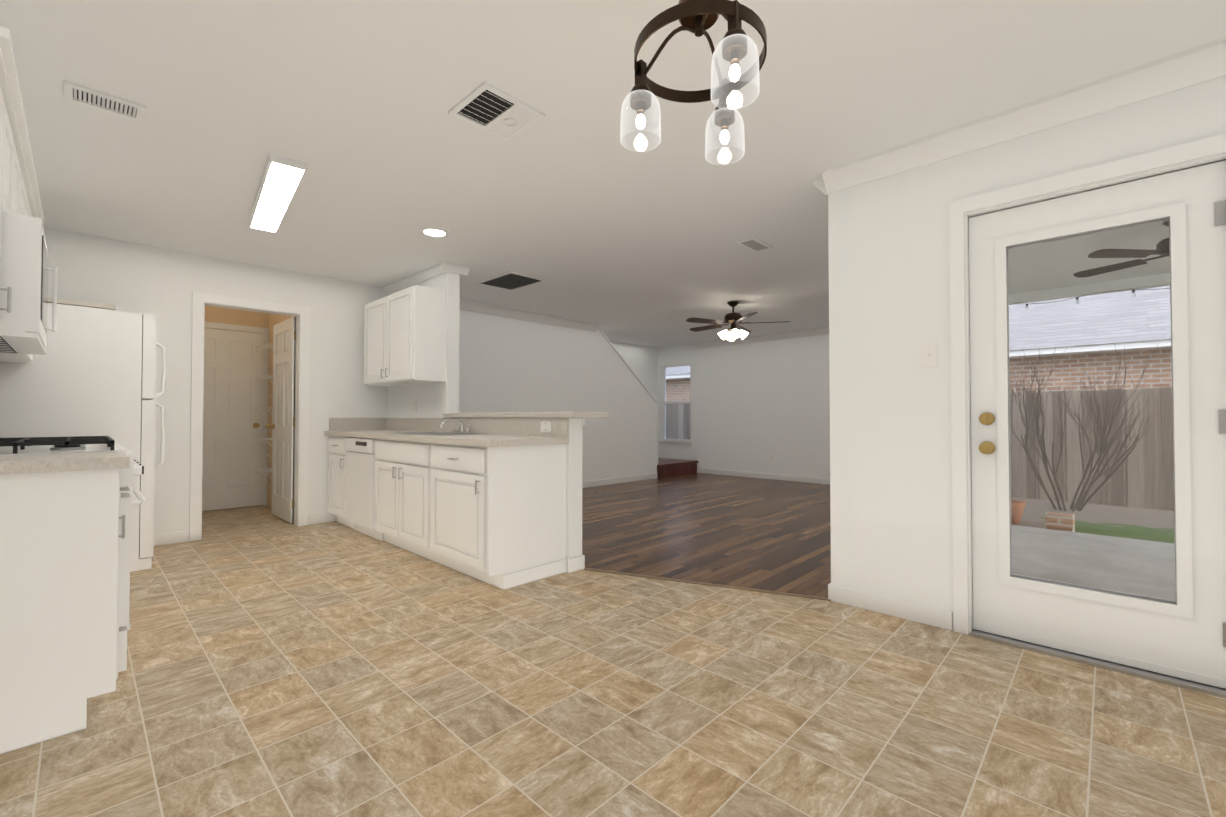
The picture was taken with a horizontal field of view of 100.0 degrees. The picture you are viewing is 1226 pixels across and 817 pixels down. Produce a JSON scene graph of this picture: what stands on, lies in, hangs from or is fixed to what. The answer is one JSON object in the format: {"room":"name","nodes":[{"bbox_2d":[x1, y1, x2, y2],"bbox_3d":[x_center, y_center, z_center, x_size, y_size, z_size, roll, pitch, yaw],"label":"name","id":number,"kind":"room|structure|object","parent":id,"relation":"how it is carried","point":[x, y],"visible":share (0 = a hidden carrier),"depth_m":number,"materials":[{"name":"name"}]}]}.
{"room":"kitchen","nodes":[
{"label":"kitchen","id":0,"kind":"room"},
{"bbox_2d":[43,227,658,534],"bbox_3d":[-1.858,-0.069,6.239,0.120,2.440,7.400,-1,-1,44],"label":"wall","id":1,"kind":"structure","parent":0,"point":[132,277],"depth_m":5.03,"materials":[{"name":"white paint"}]},
{"bbox_2d":[8,98,19,213],"bbox_3d":[-2.456,-0.931,1.877,0.437,0.440,0.329,-1,-1,44],"label":"upper cabinet","id":2,"kind":"object","parent":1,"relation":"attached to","point":[19,192],"depth_m":2.11,"materials":[{"name":"white wood"}]},
{"bbox_2d":[0,211,57,354],"bbox_3d":[-2.527,-0.477,2.024,0.754,0.452,0.453,-1,-1,44],"label":"microwave","id":3,"kind":"object","parent":2,"relation":"attached to","point":[24,270],"visible":1,"depth_m":1.88,"materials":[{"name":"white"}]},
{"bbox_2d":[0,178,39,362],"bbox_3d":[-3.230,-0.709,2.620,1.067,0.860,0.329,-1,-1,44],"label":"upper cabinet","id":4,"kind":"object","parent":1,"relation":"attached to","point":[29,198],"depth_m":2.74,"materials":[{"name":"white wood"}]},
{"bbox_2d":[20,138,27,214],"bbox_3d":[-2.685,-0.927,2.097,0.437,0.440,0.329,-1,-1,44],"label":"upper cabinet","id":5,"kind":"object","parent":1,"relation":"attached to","point":[23,161],"depth_m":2.39,"materials":[{"name":"white wood"}]},
{"bbox_2d":[154,530,188,545],"bbox_3d":[-3.682,1.073,4.235,0.012,0.090,0.290,-1,-1,44],"label":"baseboard","id":6,"kind":"structure","parent":1,"relation":"attached to","point":[182,536],"depth_m":4.26,"materials":[{"name":"white wood"}]},
{"bbox_2d":[202,328,263,510],"bbox_3d":[-4.405,0.122,5.775,0.108,2.020,0.800,-1,-1,44],"label":"door","id":7,"kind":"structure","parent":1,"relation":"in","point":[232,416],"depth_m":5.87,"materials":[{"name":"white wood"}]},
{"bbox_2d":[189,292,309,540],"bbox_3d":[-3.317,0.069,4.725,0.152,2.115,0.890,-1,-1,44],"label":"door frame","id":8,"kind":"structure","parent":1,"relation":"attached to","point":[199,300],"depth_m":4.93,"materials":[{"name":"white wood"}]},
{"bbox_2d":[254,343,272,486],"bbox_3d":[-3.893,0.103,5.813,0.564,1.625,0.154,-1,-1,44],"label":"wire shelf rack","id":9,"kind":"object","parent":1,"relation":"attached to","point":[267,470],"visible":0.71,"depth_m":5.86,"materials":[{"name":"white metal"}]},
{"bbox_2d":[266,317,295,522],"bbox_3d":[-3.382,0.114,5.285,0.752,2.020,0.179,-1,-1,44],"label":"open interior door","id":10,"kind":"structure","parent":1,"relation":"in","point":[283,410],"depth_m":5.24,"materials":[{"name":"white wood"}]},
{"bbox_2d":[329,418,387,429],"bbox_3d":[-2.634,0.161,5.328,0.020,0.130,0.557,-1,-1,44],"label":"backsplash","id":11,"kind":"structure","parent":1,"relation":"attached to","point":[334,423],"depth_m":5.32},
{"bbox_2d":[459,299,598,331],"bbox_3d":[-1.280,-1.231,6.708,0.088,0.100,2.990,-1,-1,44],"label":"crown molding","id":12,"kind":"structure","parent":1,"relation":"attached to","point":[463,305],"depth_m":6.80,"materials":[{"name":"white"}]},
{"bbox_2d":[582,473,656,487],"bbox_3d":[-0.793,1.123,7.228,0.012,0.090,4.470,-1,-1,44],"label":"baseboard","id":13,"kind":"structure","parent":1,"relation":"attached to","point":[594,483],"depth_m":8.13,"materials":[{"name":"white wood"}]},
{"bbox_2d":[598,327,657,464],"bbox_3d":[0.204,-0.158,8.377,0.156,2.239,1.498,-1,-1,44],"label":"trim","id":14,"kind":"structure","parent":1,"relation":"attached to","point":[626,363],"depth_m":8.46,"materials":[{"name":"white wood"}]},
{"bbox_2d":[387,272,586,571],"bbox_3d":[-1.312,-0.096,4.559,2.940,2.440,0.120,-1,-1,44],"label":"wall","id":15,"kind":"structure","parent":0,"point":[495,364],"depth_m":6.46,"materials":[{"name":"white paint"}]},
{"bbox_2d":[0,42,11,312],"bbox_3d":[-2.170,-0.725,1.597,0.347,0.860,0.329,-1,-1,44],"label":"upper cabinet","id":16,"kind":"object","parent":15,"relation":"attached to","point":[5,86],"depth_m":1.85,"materials":[{"name":"white wood"}]},
{"bbox_2d":[364,285,445,386],"bbox_3d":[-2.041,-0.655,4.950,1.120,0.830,0.338,-1,-1,44],"label":"upper cabinet","id":17,"kind":"object","parent":15,"relation":"attached to","point":[404,337],"visible":1,"depth_m":4.65,"materials":[{"name":"white wood"}]},
{"bbox_2d":[413,401,416,412],"bbox_3d":[-1.969,-0.018,5.101,0.075,0.115,0.008,-1,-1,44],"label":"outlet","id":18,"kind":"object","parent":15,"relation":"attached to","point":[414,406],"visible":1,"depth_m":5.09,"materials":[{"name":"white plastic"}]},
{"bbox_2d":[383,261,454,294],"bbox_3d":[-1.966,-1.273,5.090,1.348,0.070,0.090,-1,-1,44],"label":"crown molding","id":19,"kind":"structure","parent":15,"relation":"attached to","point":[444,267],"depth_m":4.96,"materials":[{"name":"white wood"}]},
{"bbox_2d":[455,264,469,275],"bbox_3d":[-1.812,-1.271,5.185,1.258,0.070,0.080,-1,-1,44],"label":"crown molding","id":20,"kind":"structure","parent":15,"relation":"attached to","point":[459,269],"depth_m":4.74,"materials":[{"name":"white wood"}]},
{"bbox_2d":[388,418,567,437],"bbox_3d":[-1.373,0.147,4.512,2.968,0.130,0.020,-1,-1,44],"label":"backsplash","id":21,"kind":"structure","parent":15,"relation":"attached to","point":[559,426],"depth_m":4.03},
{"bbox_2d":[541,422,550,431],"bbox_3d":[-0.473,0.130,3.624,0.115,0.075,0.008,-1,-1,44],"label":"outlet","id":22,"kind":"object","parent":21,"relation":"attached to","point":[545,426],"visible":1,"depth_m":3.62,"materials":[{"name":"white plastic"}]},
{"bbox_2d":[443,412,608,424],"bbox_3d":[-0.777,0.153,4.128,1.777,0.240,0.330,-1,-1,44],"label":"countertop","id":23,"kind":"structure","parent":15,"relation":"on","point":[583,415],"depth_m":3.71,"materials":[{"name":"laminate"}]},
{"bbox_2d":[568,555,584,571],"bbox_3d":[-1.273,1.079,4.572,2.952,0.090,0.042,-1,-1,44],"label":"baseboard","id":24,"kind":"structure","parent":15,"relation":"attached to","point":[576,563],"depth_m":3.51,"materials":[{"name":"white wood"}]},
{"bbox_2d":[0,505,1225,816],"bbox_3d":[-0.755,1.099,2.423,10.000,0.020,3.530,-1,-1,44],"label":"floor","id":25,"kind":"structure","parent":0,"point":[278,667],"depth_m":1.84,"materials":[{"name":"tile"}]},
{"bbox_2d":[0,452,129,754],"bbox_3d":[-2.045,0.621,1.686,0.372,0.910,0.663,-1,-1,44],"label":"base cabinet","id":26,"kind":"object","parent":25,"relation":"on","point":[59,518],"visible":1,"depth_m":1.68,"materials":[{"name":"white wood"}]},
{"bbox_2d":[0,436,147,678],"bbox_3d":[-2.420,0.596,2.118,0.756,0.975,0.706,-1,-1,44],"label":"gas range","id":27,"kind":"object","parent":25,"relation":"on","point":[52,445],"visible":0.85,"depth_m":2.06,"materials":[{"name":"white metal"}]},
{"bbox_2d":[0,303,165,571],"bbox_3d":[-3.658,0.224,3.534,0.800,1.765,0.816,-1,-1,44],"label":"refrigerator","id":28,"kind":"object","parent":25,"relation":"on","point":[92,372],"visible":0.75,"depth_m":3.32,"materials":[{"name":"white metal"}]},
{"bbox_2d":[48,297,115,309],"bbox_3d":[-3.697,-0.676,3.451,0.580,0.028,0.500,-1,-1,44],"label":"tray","id":29,"kind":"object","parent":28,"relation":"on","point":[85,304],"visible":0.25,"depth_m":3.32,"materials":[{"name":"beige"}]},
{"bbox_2d":[324,434,353,528],"bbox_3d":[-2.443,0.698,5.133,0.553,0.870,0.601,-1,-1,44],"label":"base cabinet","id":30,"kind":"object","parent":25,"relation":"on","point":[336,446],"depth_m":4.92,"materials":[{"name":"white wood"}]},
{"bbox_2d":[345,437,382,540],"bbox_3d":[-2.034,0.691,4.705,0.624,0.860,0.592,-1,-1,44],"label":"dishwasher","id":31,"kind":"object","parent":30,"relation":"in","point":[360,488],"visible":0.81,"depth_m":4.46,"materials":[{"name":"white metal"}]},
{"bbox_2d":[372,438,423,556],"bbox_3d":[-1.437,0.682,4.161,0.985,0.870,0.601,-1,-1,44],"label":"base cabinet","id":32,"kind":"object","parent":25,"relation":"on","point":[399,466],"depth_m":3.94,"materials":[{"name":"white wood"}]},
{"bbox_2d":[424,442,567,589],"bbox_3d":[-0.806,0.672,3.552,0.770,0.870,0.602,-1,-1,44],"label":"base cabinet","id":33,"kind":"object","parent":25,"relation":"on","point":[483,499],"depth_m":3.29,"materials":[{"name":"white wood"}]},
{"bbox_2d":[324,430,567,445],"bbox_3d":[-1.582,0.229,4.294,2.968,0.040,0.622,-1,-1,44],"label":"countertop","id":34,"kind":"structure","parent":33,"relation":"on","point":[444,439],"depth_m":3.53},
{"bbox_2d":[388,430,459,433],"bbox_3d":[-1.436,0.294,4.165,0.820,0.186,0.450,-1,-1,44],"label":"sink","id":35,"kind":"object","parent":34,"relation":"in","point":[389,431],"depth_m":4.55,"materials":[{"name":"silver metal"}]},
{"bbox_2d":[440,418,471,433],"bbox_3d":[-1.330,0.141,4.277,0.286,0.123,0.226,-1,-1,44],"label":"faucet","id":36,"kind":"object","parent":34,"relation":"on","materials":[{"name":"silver metal"}]},
{"bbox_2d":[584,568,830,600],"bbox_3d":[0.528,1.099,3.242,1.558,0.006,0.030,0,-1,23],"label":"trim","id":37,"kind":"structure","parent":25,"relation":"on","point":[724,586],"depth_m":3.20,"materials":[{"name":"brown wood"}]},
{"bbox_2d":[0,0,1225,347],"bbox_3d":[1.016,-1.371,4.299,10.240,0.100,8.870,-1,-1,44],"label":"ceiling","id":38,"kind":"structure","parent":0,"point":[580,208],"depth_m":2.46,"materials":[{"name":"white paint"}]},
{"bbox_2d":[64,80,145,122],"bbox_3d":[-2.237,-1.348,2.268,0.160,0.011,0.250,-1,-1,44],"label":"ceiling vent","id":39,"kind":"object","parent":38,"relation":"in","point":[89,97],"visible":0.98,"depth_m":2.26,"materials":[{"name":"white metal"}]},
{"bbox_2d":[248,154,307,232],"bbox_3d":[-2.148,-1.320,3.259,0.175,0.034,1.260,1,-1,-40],"label":"recessed light","id":40,"kind":"object","parent":38,"relation":"in","point":[281,180],"visible":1,"depth_m":3.12,"materials":[{"name":"white plastic"}]},
{"bbox_2d":[420,227,448,237],"bbox_3d":[-1.342,-1.323,3.871,0.210,0.008,0.210,-1,-1,44],"label":"recessed light","id":41,"kind":"object","parent":38,"relation":"in","point":[435,232],"visible":0.96,"depth_m":3.87,"materials":[{"name":"white plastic"}]},
{"bbox_2d":[448,82,544,140],"bbox_3d":[-0.530,-1.344,2.351,0.300,0.019,0.320,-1,-1,44],"label":"ceiling vent","id":42,"kind":"object","parent":38,"relation":"in","point":[487,107],"visible":0.98,"depth_m":2.34,"materials":[{"name":"white metal"}]},
{"bbox_2d":[476,271,546,290],"bbox_3d":[-1.045,-1.298,5.266,0.610,0.018,0.440,-1,-1,44],"label":"ceiling vent","id":43,"kind":"object","parent":38,"relation":"in","point":[510,280],"visible":1,"depth_m":5.24,"materials":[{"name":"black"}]},
{"bbox_2d":[620,0,766,164],"bbox_3d":[0.252,-1.063,1.428,0.417,0.610,0.401,-1,-1,44],"label":"pendant chandelier","id":44,"kind":"object","parent":38,"relation":"hanging from","point":[698,18],"visible":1,"depth_m":1.42,"materials":[{"name":"clear glass"}]},
{"bbox_2d":[686,301,789,349],"bbox_3d":[1.435,-0.999,6.275,1.228,0.578,1.256,-1,-1,44],"label":"room ceiling fan","id":45,"kind":"object","parent":38,"relation":"hanging from","point":[733,319],"visible":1,"depth_m":6.19,"materials":[{"name":"brown metal"}]},
{"bbox_2d":[736,237,772,251],"bbox_3d":[1.142,-1.317,4.141,0.160,0.012,0.320,-1,-1,44],"label":"ceiling vent","id":46,"kind":"object","parent":38,"relation":"in","point":[754,244],"visible":1,"depth_m":4.12,"materials":[{"name":"white metal"}]},
{"bbox_2d":[582,473,830,597],"bbox_3d":[1.220,1.159,6.118,4.450,0.020,5.670,-1,-1,44],"label":"floor","id":47,"kind":"structure","parent":0,"point":[758,533],"depth_m":4.71,"materials":[{"name":"brown wood"}]},
{"bbox_2d":[657,458,697,477],"bbox_3d":[-0.153,0.060,8.579,0.978,2.260,4.058,-1,-1,44],"label":"stairs","id":48,"kind":"structure","parent":47,"relation":"on","point":[666,467],"depth_m":9.30,"materials":[{"name":"red wood"}]},
{"bbox_2d":[659,335,826,477],"bbox_3d":[2.939,0.019,8.501,5.500,2.540,0.120,-1,-1,44],"label":"wall","id":49,"kind":"structure","parent":0,"point":[781,381],"depth_m":8.87,"materials":[{"name":"white paint"}]},
{"bbox_2d":[660,363,692,446],"bbox_3d":[1.256,-0.065,10.085,0.780,1.600,0.120,-1,-1,44],"label":"window","id":50,"kind":"structure","parent":49,"relation":"in","point":[678,442],"depth_m":10.16,"materials":[{"name":"white glass"}]},
{"bbox_2d":[693,456,829,483],"bbox_3d":[3.141,1.029,8.197,4.490,0.310,0.012,-1,-1,44],"label":"baseboard","id":51,"kind":"structure","parent":49,"relation":"attached to","point":[700,470],"depth_m":8.73,"materials":[{"name":"white wood"}]},
{"bbox_2d":[694,327,828,348],"bbox_3d":[3.122,-1.207,8.200,4.350,0.100,0.088,-1,-1,44],"label":"crown molding","id":52,"kind":"structure","parent":49,"relation":"attached to","point":[825,330],"depth_m":8.69,"materials":[{"name":"white"}]},
{"bbox_2d":[823,189,850,588],"bbox_3d":[3.055,-0.043,4.748,0.120,2.540,5.080,-1,-1,44],"label":"wall","id":53,"kind":"structure","parent":0,"point":[836,344],"depth_m":2.93,"materials":[{"name":"white paint"}]},
{"bbox_2d":[813,180,826,195],"bbox_3d":[2.956,-1.262,4.816,0.088,0.100,5.188,-1,-1,44],"label":"crown molding","id":54,"kind":"structure","parent":53,"relation":"attached to","point":[816,183],"depth_m":3.03,"materials":[{"name":"white"}]},
{"bbox_2d":[828,583,830,598],"bbox_3d":[3.010,1.082,4.778,0.012,0.090,5.112,-1,-1,44],"label":"baseboard","id":55,"kind":"structure","parent":53,"relation":"attached to","point":[829,583],"depth_m":2.94,"materials":[{"name":"white wood"}]},
{"bbox_2d":[847,76,1225,629],"bbox_3d":[2.793,-0.146,1.555,3.900,2.440,0.120,-1,-1,44],"label":"wall","id":56,"kind":"structure","parent":0,"point":[853,404],"depth_m":2.65,"materials":[{"name":"white paint"}]},
{"bbox_2d":[830,584,951,629],"bbox_3d":[1.463,1.049,2.728,0.570,0.090,0.012,-1,-1,44],"label":"baseboard","id":57,"kind":"structure","parent":56,"relation":"attached to","point":[928,615],"depth_m":2.71,"materials":[{"name":"white wood"}]},
{"bbox_2d":[920,344,936,367],"bbox_3d":[1.602,-0.269,2.612,0.075,0.115,0.015,-1,-1,44],"label":"light switch","id":58,"kind":"object","parent":56,"relation":"attached to","point":[928,355],"visible":1,"depth_m":2.61,"materials":[{"name":"white plastic"}]},
{"bbox_2d":[819,39,1225,195],"bbox_3d":[2.635,-1.316,1.583,3.900,0.100,0.088,-1,-1,44],"label":"crown molding","id":59,"kind":"structure","parent":56,"relation":"attached to","point":[1205,63],"depth_m":2.27,"materials":[{"name":"white wood"}]},
{"bbox_2d":[949,134,1225,697],"bbox_3d":[2.060,0.028,2.247,0.964,2.115,0.140,-1,-1,44],"label":"door frame","id":60,"kind":"structure","parent":56,"relation":"attached to","point":[1165,160],"depth_m":2.48,"materials":[{"name":"white wood"}]},
{"bbox_2d":[969,160,1225,688],"bbox_3d":[2.048,0.062,2.226,0.831,2.014,0.129,-1,-1,44],"label":"exterior door","id":61,"kind":"structure","parent":56,"relation":"in","point":[1183,636],"depth_m":2.14,"materials":[{"name":"white"}]},
{"bbox_2d":[1008,222,1169,304],"bbox_3d":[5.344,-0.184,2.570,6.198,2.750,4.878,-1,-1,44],"label":"patio ceiling","id":62,"kind":"structure","parent":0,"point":[1085,259],"depth_m":5.17,"materials":[{"name":"white"}]},
{"bbox_2d":[1055,293,1094,303],"bbox_3d":[5.243,-1.230,5.839,0.329,0.092,0.044,-1,-1,44],"label":"string lights","id":63,"kind":"object","parent":62,"relation":"hanging from","point":[1077,298],"depth_m":5.82,"materials":[{"name":"grey"}]},
{"bbox_2d":[1073,221,1168,277],"bbox_3d":[4.327,-1.298,3.914,1.247,0.276,1.247,-1,-1,44],"label":"patio ceiling fan","id":64,"kind":"object","parent":62,"relation":"hanging from","point":[1162,248],"depth_m":3.94,"materials":[{"name":"brown wood"}]},
{"bbox_2d":[1131,289,1154,296],"bbox_3d":[5.630,-1.235,5.465,0.170,0.076,0.044,-1,-1,44],"label":"string lights","id":65,"kind":"object","parent":62,"relation":"hanging from","point":[1133,289],"depth_m":5.50,"materials":[{"name":"grey"}]},
{"label":"outside","id":66,"kind":"structure","parent":0,"visible":0},
{"bbox_2d":[1011,486,1174,543],"bbox_3d":[13.225,1.589,20.647,60.000,0.200,41.880,-1,-1,44],"label":"ground","id":67,"kind":"structure","parent":66,"point":[1148,529],"depth_m":5.76,"materials":[{"name":"green plant"}]},
{"bbox_2d":[666,286,1171,485],"bbox_3d":[9.250,-1.402,15.137,32.900,5.600,12.300,-1,-1,44],"label":"neighbouring house","id":68,"kind":"structure","parent":67,"relation":"on","point":[1072,316],"depth_m":8.69,"materials":[{"name":"beige brick"}]},
{"bbox_2d":[666,387,1173,510],"bbox_3d":[5.109,0.523,8.024,28.125,1.515,0.060,-1,-1,44],"label":"fence","id":69,"kind":"object","parent":67,"relation":"on","point":[1154,477],"depth_m":6.79,"materials":[{"name":"brown wood"}]},
{"bbox_2d":[1011,499,1025,523],"bbox_3d":[4.258,1.123,5.553,0.302,0.234,0.432,-1,-1,44],"label":"planters","id":70,"kind":"object","parent":67,"relation":"on","point":[1017,513],"depth_m":5.50,"materials":[{"name":"brown ceramic"}]},
{"bbox_2d":[1045,512,1074,531],"bbox_3d":[4.407,1.137,5.071,0.210,0.190,0.210,-1,-1,44],"label":"brick stack","id":71,"kind":"object","parent":67,"relation":"on","point":[1060,518],"depth_m":5.00,"materials":[{"name":"brown brick"}]},
{"bbox_2d":[1011,343,1159,510],"bbox_3d":[5.669,0.223,6.225,1.355,2.109,1.563,-1,-1,44],"label":"bare shrub","id":72,"kind":"object","parent":67,"relation":"on","point":[1082,498],"depth_m":6.23,"materials":[{"name":"brown plant"}]},
{"bbox_2d":[1012,525,1175,600],"bbox_3d":[4.840,1.152,2.026,6.198,0.060,3.428,-1,-1,44],"label":"patio slab","id":73,"kind":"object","parent":67,"relation":"on","point":[1087,569],"depth_m":3.90,"materials":[{"name":"concrete"}]}
]}

